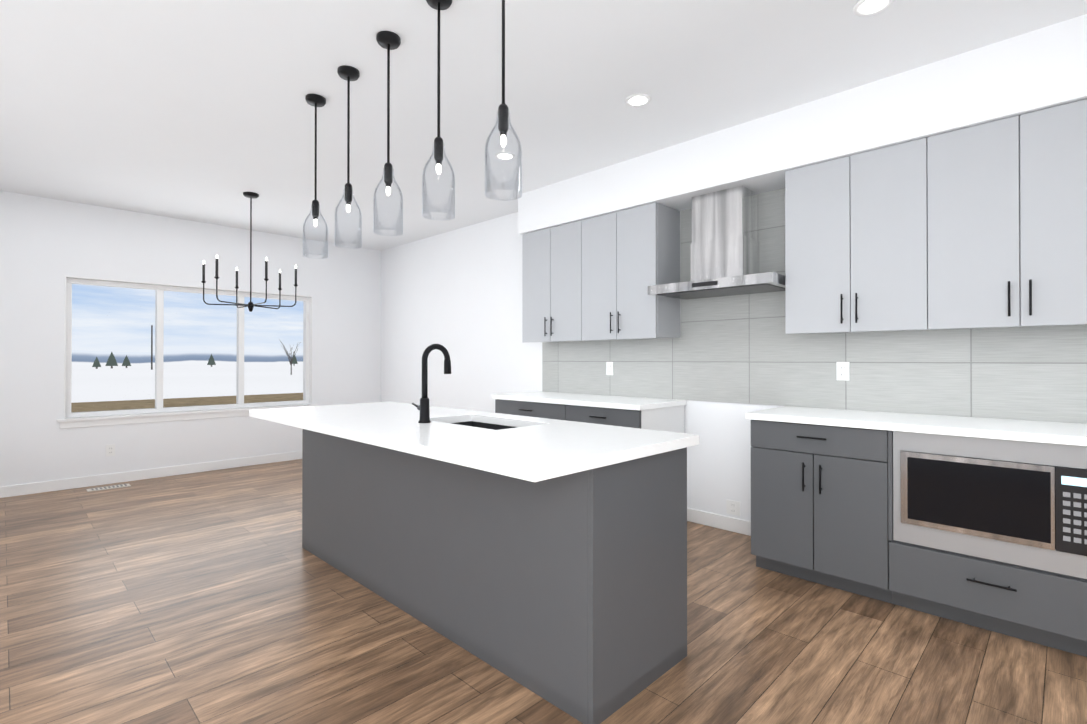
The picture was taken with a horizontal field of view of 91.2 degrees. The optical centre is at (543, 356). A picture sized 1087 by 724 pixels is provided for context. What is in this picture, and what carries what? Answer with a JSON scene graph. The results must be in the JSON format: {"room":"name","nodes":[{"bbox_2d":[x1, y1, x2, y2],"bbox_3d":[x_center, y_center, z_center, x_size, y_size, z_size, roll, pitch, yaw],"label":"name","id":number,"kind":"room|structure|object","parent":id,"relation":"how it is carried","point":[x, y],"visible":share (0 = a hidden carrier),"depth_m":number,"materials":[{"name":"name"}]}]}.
{"room":"kitchen","nodes":[
{"label":"kitchen","id":0,"kind":"room"},
{"bbox_2d":[0,191,380,486],"bbox_3d":[-4.005,-0.106,5.742,0.200,2.740,4.800,0,0,45],"label":"wall","id":1,"kind":"structure","parent":0,"point":[47,245],"depth_m":5.46,"materials":[{"name":"paint"}]},
{"bbox_2d":[106,444,114,456],"bbox_3d":[-4.299,0.931,5.289,0.008,0.115,0.072,0,0,45],"label":"electrical outlet","id":2,"kind":"object","parent":1,"relation":"attached to","point":[110,450],"visible":1,"depth_m":5.29,"materials":[{"name":"white plastic"}]},
{"bbox_2d":[0,451,301,497],"bbox_3d":[-3.918,1.214,5.670,0.017,0.100,4.770,0,0,45],"label":"baseboard","id":3,"kind":"structure","parent":1,"relation":"attached to","point":[79,482],"depth_m":5.44,"materials":[{"name":"white wood"}]},
{"bbox_2d":[57,276,317,428],"bbox_3d":[-3.786,-0.040,5.939,0.235,1.450,2.430,0,0,45],"label":"window","id":4,"kind":"structure","parent":1,"relation":"in","point":[160,413],"depth_m":5.66,"materials":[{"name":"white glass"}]},
{"bbox_2d":[0,459,1086,723],"bbox_3d":[-0.548,1.296,2.333,9.900,0.100,5.200,0,0,45],"label":"floor","id":5,"kind":"structure","parent":0,"point":[216,597],"depth_m":2.31,"materials":[{"name":"brown wood"}]},
{"bbox_2d":[86,484,130,491],"bbox_3d":[-4.170,1.257,5.111,0.120,0.006,0.320,0,0,45],"label":"floor vent","id":6,"kind":"object","parent":5,"relation":"in","point":[108,487],"visible":1,"depth_m":5.10,"materials":[{"name":"metal"}]},
{"bbox_2d":[302,429,693,723],"bbox_3d":[-0.481,0.809,2.867,2.450,0.880,0.653,0,0,45],"label":"kitchen island","id":7,"kind":"object","parent":5,"relation":"on","point":[545,559],"depth_m":2.09,"materials":[{"name":"grey wood"}]},
{"bbox_2d":[249,401,698,484],"bbox_3d":[-0.587,0.348,2.755,2.520,0.040,0.960,0,0,45],"label":"island countertop","id":8,"kind":"structure","parent":7,"relation":"on","point":[536,450],"depth_m":2.17,"materials":[{"name":"white stone"}]},
{"bbox_2d":[412,344,450,422],"bbox_3d":[-0.574,0.131,2.713,0.141,0.392,0.187,0,0,45],"label":"faucet","id":9,"kind":"object","parent":8,"relation":"on","point":[423,407],"visible":1,"depth_m":2.63,"materials":[{"name":"black metal"}]},
{"bbox_2d":[457,417,512,428],"bbox_3d":[-0.311,0.457,2.707,0.652,0.202,0.372,0,0,45],"label":"sink","id":10,"kind":"object","parent":8,"relation":"in","point":[468,420],"depth_m":2.95,"materials":[{"name":"metal"}]},
{"bbox_2d":[495,399,562,419],"bbox_3d":[0.079,0.816,4.649,0.841,0.884,0.598,0,0,45],"label":"base cabinet","id":11,"kind":"object","parent":5,"relation":"on","point":[504,406],"depth_m":4.41,"materials":[{"name":"grey wood"}]},
{"bbox_2d":[563,403,683,432],"bbox_3d":[0.625,0.813,4.112,0.690,0.884,0.598,0,0,45],"label":"base cabinet","id":12,"kind":"object","parent":5,"relation":"on","point":[659,414],"depth_m":3.88,"materials":[{"name":"grey wood"}]},
{"bbox_2d":[491,391,685,410],"bbox_3d":[0.316,0.353,4.402,1.568,0.037,0.628,0,0,45],"label":"countertop","id":13,"kind":"structure","parent":12,"relation":"on","point":[621,403],"depth_m":4.14,"materials":[{"name":"white stone"}]},
{"bbox_2d":[745,418,896,604],"bbox_3d":[1.672,0.808,3.081,0.710,0.884,0.598,0,0,45],"label":"base cabinet","id":14,"kind":"object","parent":5,"relation":"on","point":[822,496],"depth_m":2.83,"materials":[{"name":"grey wood"}]},
{"bbox_2d":[745,406,1086,445],"bbox_3d":[2.213,0.344,2.537,2.282,0.037,0.628,0,0,45],"label":"countertop","id":15,"kind":"structure","parent":14,"relation":"on","point":[1003,429],"depth_m":2.63,"materials":[{"name":"white stone"}]},
{"bbox_2d":[897,541,1086,656],"bbox_3d":[2.192,1.076,2.569,0.783,0.342,0.598,0,0,45],"label":"base cabinet","id":16,"kind":"object","parent":5,"relation":"on","point":[1046,608],"depth_m":2.36,"materials":[{"name":"grey wood"}]},
{"bbox_2d":[893,431,1086,578],"bbox_3d":[2.170,0.633,2.549,0.739,0.535,0.566,0,0,45],"label":"microwave","id":17,"kind":"object","parent":16,"relation":"in","point":[1022,503],"visible":1,"depth_m":2.34,"materials":[{"name":"silver metal"}]},
{"bbox_2d":[0,0,1086,250],"bbox_3d":[-0.548,-1.544,2.348,9.900,0.100,5.200,0,0,45],"label":"ceiling","id":18,"kind":"structure","parent":0,"point":[198,110],"depth_m":2.93,"materials":[{"name":"paint"}]},
{"bbox_2d":[201,192,297,311],"bbox_3d":[-2.662,-0.943,4.845,0.788,1.074,0.697,0,0,45],"label":"chandelier","id":19,"kind":"object","parent":18,"relation":"hanging from","point":[250,305],"visible":1,"depth_m":4.84,"materials":[{"name":"black metal"}]},
{"bbox_2d":[303,94,327,258],"bbox_3d":[-1.314,-1.032,3.071,0.134,0.914,0.134,0,0,45],"label":"pendant light","id":20,"kind":"object","parent":18,"relation":"hanging from","point":[315,100],"visible":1,"depth_m":3.06,"materials":[{"name":"clear glass"}]},
{"bbox_2d":[334,65,361,248],"bbox_3d":[-1.018,-1.034,2.780,0.134,0.914,0.134,0,0,45],"label":"pendant light","id":21,"kind":"object","parent":18,"relation":"hanging from","point":[348,73],"visible":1,"depth_m":2.77,"materials":[{"name":"clear glass"}]},
{"bbox_2d":[373,31,402,235],"bbox_3d":[-0.726,-1.035,2.493,0.134,0.914,0.134,0,0,45],"label":"pendant light","id":22,"kind":"object","parent":18,"relation":"hanging from","point":[388,40],"visible":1,"depth_m":2.48,"materials":[{"name":"clear glass"}]},
{"bbox_2d":[422,0,454,220],"bbox_3d":[-0.433,-1.037,2.205,0.134,0.914,0.134,0,0,45],"label":"pendant light","id":23,"kind":"object","parent":18,"relation":"hanging from","point":[439,154],"visible":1,"depth_m":2.19,"materials":[{"name":"clear glass"}]},
{"bbox_2d":[485,0,521,200],"bbox_3d":[-0.145,-1.038,1.921,0.134,0.914,0.134,0,0,45],"label":"pendant light","id":24,"kind":"object","parent":18,"relation":"hanging from","point":[503,125],"visible":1,"depth_m":1.90,"materials":[{"name":"clear glass"}]},
{"bbox_2d":[495,152,514,159],"bbox_3d":[-0.285,-1.481,3.941,0.150,0.008,0.150,0,0,45],"label":"recessed light","id":25,"kind":"object","parent":18,"relation":"in","point":[508,156],"depth_m":3.93,"materials":[{"name":"white"}]},
{"bbox_2d":[625,94,650,106],"bbox_3d":[0.549,-1.486,3.092,0.150,0.008,0.150,0,0,45],"label":"recessed light","id":26,"kind":"object","parent":18,"relation":"in","point":[636,100],"visible":1,"depth_m":3.09,"materials":[{"name":"white plastic"}]},
{"bbox_2d":[518,14,1086,234],"bbox_3d":[2.144,-1.312,2.802,6.300,0.358,0.375,0,0,45],"label":"soffit beam","id":27,"kind":"structure","parent":18,"relation":"attached to","point":[1038,69],"depth_m":2.99,"materials":[{"name":"paint"}]},
{"bbox_2d":[853,0,893,15],"bbox_3d":[1.398,-1.490,2.258,0.150,0.008,0.150,0,0,45],"label":"recessed light","id":28,"kind":"object","parent":18,"relation":"in","point":[866,7],"visible":1,"depth_m":2.27,"materials":[{"name":"white plastic"}]},
{"bbox_2d":[381,212,1079,520],"bbox_3d":[1.205,-0.115,4.123,9.900,2.740,0.200,0,0,45],"label":"wall","id":29,"kind":"structure","parent":0,"point":[457,294],"depth_m":5.87,"materials":[{"name":"paint"}]},
{"bbox_2d":[522,221,577,341],"bbox_3d":[0.178,-0.631,4.743,0.710,0.980,0.341,0,0,45],"label":"upper cabinet","id":30,"kind":"object","parent":29,"relation":"attached to","point":[549,255],"depth_m":4.62,"materials":[{"name":"grey wood"}]},
{"bbox_2d":[578,202,679,340],"bbox_3d":[0.684,-0.633,4.245,0.710,0.980,0.341,0,0,45],"label":"upper cabinet","id":31,"kind":"object","parent":29,"relation":"attached to","point":[592,279],"depth_m":4.07,"materials":[{"name":"grey wood"}]},
{"bbox_2d":[648,185,784,299],"bbox_3d":[1.212,-0.781,3.627,0.870,0.694,0.482,0,0,45],"label":"range hood","id":32,"kind":"object","parent":29,"relation":"attached to","point":[725,246],"visible":0.92,"depth_m":3.60,"materials":[{"name":"metal"}]},
{"bbox_2d":[687,508,750,535],"bbox_3d":[1.358,1.204,3.815,0.756,0.100,0.014,0,0,45],"label":"baseboard","id":33,"kind":"structure","parent":29,"relation":"attached to","point":[736,525],"depth_m":3.88,"materials":[{"name":"white wood"}]},
{"bbox_2d":[726,500,739,515],"bbox_3d":[1.360,1.084,3.818,0.100,0.100,0.008,0,0,45],"label":"electrical outlet","id":34,"kind":"object","parent":29,"relation":"attached to","point":[732,507],"visible":1,"depth_m":3.81,"materials":[{"name":"white plastic"}]},
{"bbox_2d":[542,188,1086,423],"bbox_3d":[1.614,-0.400,3.577,4.550,1.460,0.008,0,0,45],"label":"wall tile","id":35,"kind":"structure","parent":29,"relation":"attached to","point":[745,349],"depth_m":3.45,"materials":[{"name":"white tile"}]},
{"bbox_2d":[606,362,612,374],"bbox_3d":[0.570,0.103,4.589,0.072,0.115,0.008,0,0,45],"label":"electrical outlet","id":36,"kind":"object","parent":35,"relation":"attached to","point":[609,368],"visible":1,"depth_m":4.59,"materials":[{"name":"white plastic"}]},
{"bbox_2d":[836,362,849,380],"bbox_3d":[1.864,0.091,3.316,0.072,0.115,0.008,0,0,45],"label":"electrical outlet","id":37,"kind":"object","parent":35,"relation":"attached to","point":[843,370],"visible":1,"depth_m":3.31,"materials":[{"name":"white plastic"}]},
{"bbox_2d":[785,139,924,333],"bbox_3d":[1.839,-0.639,3.109,0.710,0.980,0.341,0,0,45],"label":"upper cabinet","id":38,"kind":"object","parent":29,"relation":"attached to","point":[855,224],"depth_m":2.96,"materials":[{"name":"grey wood"}]},
{"bbox_2d":[921,99,1086,329],"bbox_3d":[2.345,-0.642,2.611,0.710,0.980,0.341,0,0,45],"label":"upper cabinet","id":39,"kind":"object","parent":29,"relation":"attached to","point":[984,225],"depth_m":2.52,"materials":[{"name":"grey wood"}]},
{"label":"outside","id":40,"kind":"structure","parent":0,"visible":0},
{"bbox_2d":[72,284,302,364],"bbox_3d":[-118.917,-17.908,164.309,0.100,80.000,460.000,0,0,45],"label":"sky","id":41,"kind":"structure","parent":40,"point":[99,327],"depth_m":168.38,"materials":[{"name":"blue"}]},
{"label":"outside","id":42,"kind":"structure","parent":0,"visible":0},
{"bbox_2d":[71,364,302,411],"bbox_3d":[-50.119,2.228,96.534,192.900,0.220,460.000,0,0,45],"label":"snow","id":43,"kind":"object","parent":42,"point":[95,389],"depth_m":35.31,"materials":[{"name":"white snow"}]},
{"bbox_2d":[92,325,299,374],"bbox_3d":[-52.806,-1.489,100.935,95.324,7.500,59.920,0,0,45],"label":"trees","id":44,"kind":"object","parent":43,"relation":"on","point":[111,362],"depth_m":100.83,"materials":[{"name":"green plant"}]}
]}

